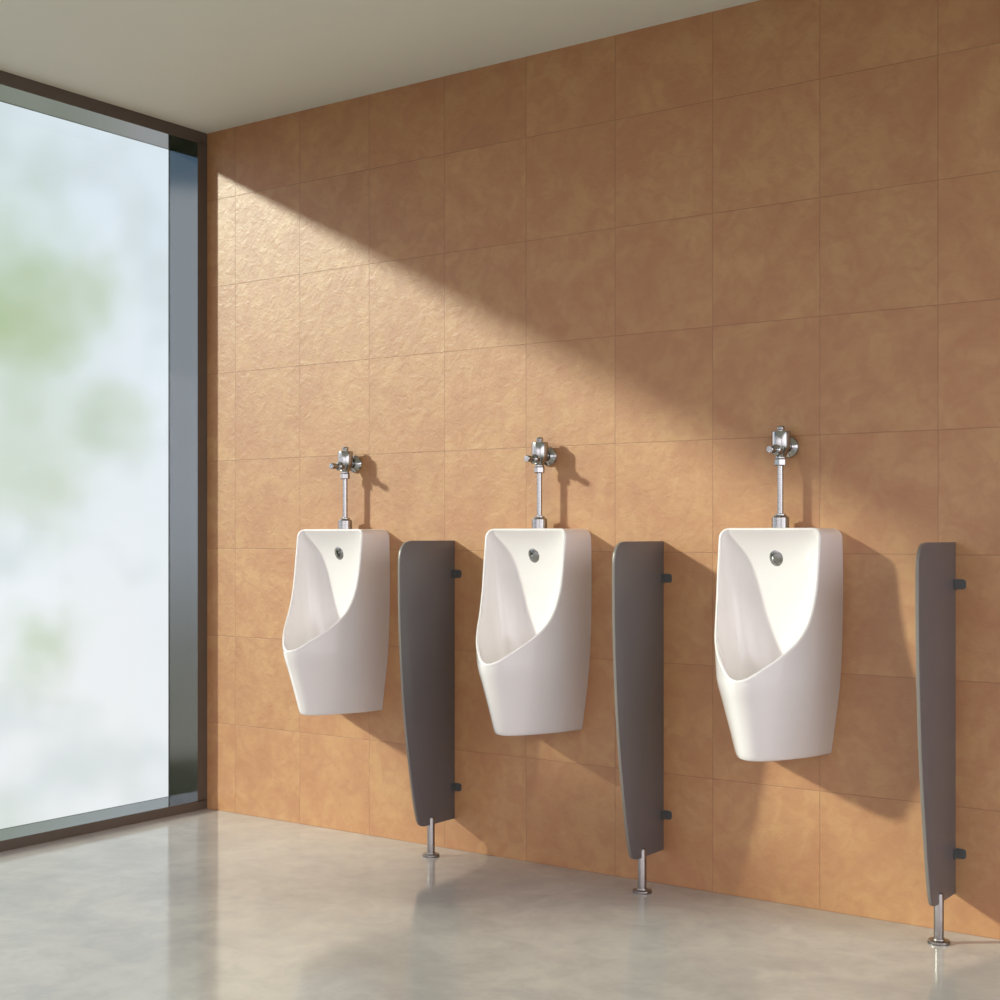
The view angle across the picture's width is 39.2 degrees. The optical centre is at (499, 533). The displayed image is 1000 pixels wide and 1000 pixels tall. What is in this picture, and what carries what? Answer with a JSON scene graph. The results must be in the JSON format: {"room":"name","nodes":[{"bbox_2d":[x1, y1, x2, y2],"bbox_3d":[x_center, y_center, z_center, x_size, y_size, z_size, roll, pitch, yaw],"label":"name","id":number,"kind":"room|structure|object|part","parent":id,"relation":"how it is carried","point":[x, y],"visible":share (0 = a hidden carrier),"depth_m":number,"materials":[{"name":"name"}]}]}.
{"room":"public restroom","nodes":[
{"label":"public restroom","id":0,"kind":"room"},
{"bbox_2d":[0,70,206,851],"bbox_3d":[-3.158,-0.251,3.283,0.178,2.822,6.400,0,0,36],"label":"window","id":1,"kind":"structure","parent":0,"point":[187,147],"depth_m":5.82,"materials":[{"name":"brown metal"}]},
{"bbox_2d":[0,0,758,133],"bbox_3d":[-0.723,-1.737,1.531,6.178,0.150,6.400,0,0,36],"label":"ceiling","id":2,"kind":"structure","parent":0,"point":[205,66],"depth_m":4.73,"materials":[{"name":"paint"}]},
{"bbox_2d":[0,808,999,999],"bbox_3d":[-0.651,1.200,1.479,6.000,0.120,6.400,0,0,36],"label":"floor","id":3,"kind":"structure","parent":0,"point":[204,904],"depth_m":4.05,"materials":[{"name":"concrete"}]},
{"bbox_2d":[398,540,460,857],"bbox_3d":[-0.256,0.582,4.946,0.066,1.116,0.309,0,0,36],"label":"partition","id":4,"kind":"object","parent":3,"relation":"on","point":[427,573],"depth_m":4.95,"materials":[{"name":"plastic"}]},
{"bbox_3d":[-0.244,1.068,4.966,0.027,0.136,0.027,0,0,36],"label":"support leg","id":5,"kind":"part","parent":4,"relation":"part of","materials":[{"name":"metal"}]},
{"bbox_2d":[612,541,671,894],"bbox_3d":[0.441,0.582,4.445,0.066,1.116,0.309,0,0,36],"label":"partition","id":6,"kind":"object","parent":3,"relation":"on","point":[639,578],"depth_m":4.45,"materials":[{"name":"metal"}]},
{"bbox_3d":[0.452,1.068,4.465,0.027,0.136,0.027,0,0,36],"label":"support leg","id":7,"kind":"part","parent":6,"relation":"part of","materials":[{"name":"metal"}]},
{"bbox_2d":[915,542,965,945],"bbox_3d":[1.211,0.582,3.890,0.066,1.116,0.309,0,0,36],"label":"partition","id":8,"kind":"object","parent":3,"relation":"on","point":[936,583],"depth_m":3.89,"materials":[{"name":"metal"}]},
{"bbox_3d":[1.223,1.068,3.910,0.027,0.136,0.027,0,0,36],"label":"support leg","id":9,"kind":"part","parent":8,"relation":"part of","materials":[{"name":"metal"}]},
{"bbox_2d":[207,0,999,939],"bbox_3d":[1.323,-0.276,4.093,6.150,3.072,0.150,0,0,36],"label":"wall","id":10,"kind":"structure","parent":0,"point":[648,254],"depth_m":4.60,"materials":[{"name":"tile"}]},
{"bbox_2d":[282,529,389,714],"bbox_3d":[-0.660,0.323,5.207,0.355,0.681,0.358,0,0,36],"label":"urinal","id":11,"kind":"object","parent":10,"relation":"attached to","point":[335,638],"depth_m":5.20,"materials":[{"name":"white ceramic"}]},
{"bbox_2d":[329,446,361,528],"bbox_3d":[-0.589,-0.174,5.296,0.067,0.312,0.130,0,0,36],"label":"valve","id":12,"kind":"object","parent":10,"relation":"attached to","point":[346,463],"visible":0.99,"depth_m":5.30,"materials":[{"name":"silver metal"}]},
{"bbox_3d":[-0.623,-0.254,5.259,0.022,0.022,0.030,0,0,36],"label":"stop handle","id":13,"kind":"part","parent":12,"relation":"part of","materials":[{"name":"silver metal"}]},
{"bbox_2d":[476,528,591,735],"bbox_3d":[0.060,0.323,4.689,0.355,0.681,0.358,0,0,36],"label":"urinal","id":14,"kind":"object","parent":10,"relation":"attached to","point":[533,633],"depth_m":4.69,"materials":[{"name":"white ceramic"}]},
{"bbox_2d":[524,437,556,527],"bbox_3d":[0.132,-0.174,4.777,0.067,0.312,0.130,0,0,36],"label":"valve","id":15,"kind":"object","parent":10,"relation":"attached to","point":[541,454],"visible":1,"depth_m":4.78,"materials":[{"name":"silver metal"}]},
{"bbox_3d":[0.098,-0.254,4.740,0.022,0.022,0.030,0,0,36],"label":"stop handle","id":16,"kind":"part","parent":15,"relation":"part of","materials":[{"name":"silver metal"}]},
{"bbox_2d":[714,528,842,761],"bbox_3d":[0.781,0.323,4.170,0.355,0.681,0.358,0,0,36],"label":"urinal","id":17,"kind":"object","parent":10,"relation":"attached to","point":[778,635],"depth_m":4.18,"materials":[{"name":"white ceramic"}]},
{"bbox_2d":[766,425,798,527],"bbox_3d":[0.851,-0.174,4.260,0.067,0.312,0.130,0,0,36],"label":"valve","id":18,"kind":"object","parent":10,"relation":"attached to","point":[783,446],"visible":1,"depth_m":4.26,"materials":[{"name":"silver metal"}]},
{"bbox_3d":[0.817,-0.254,4.223,0.022,0.022,0.030,0,0,36],"label":"stop handle","id":19,"kind":"part","parent":18,"relation":"part of","materials":[{"name":"silver metal"}]}
]}

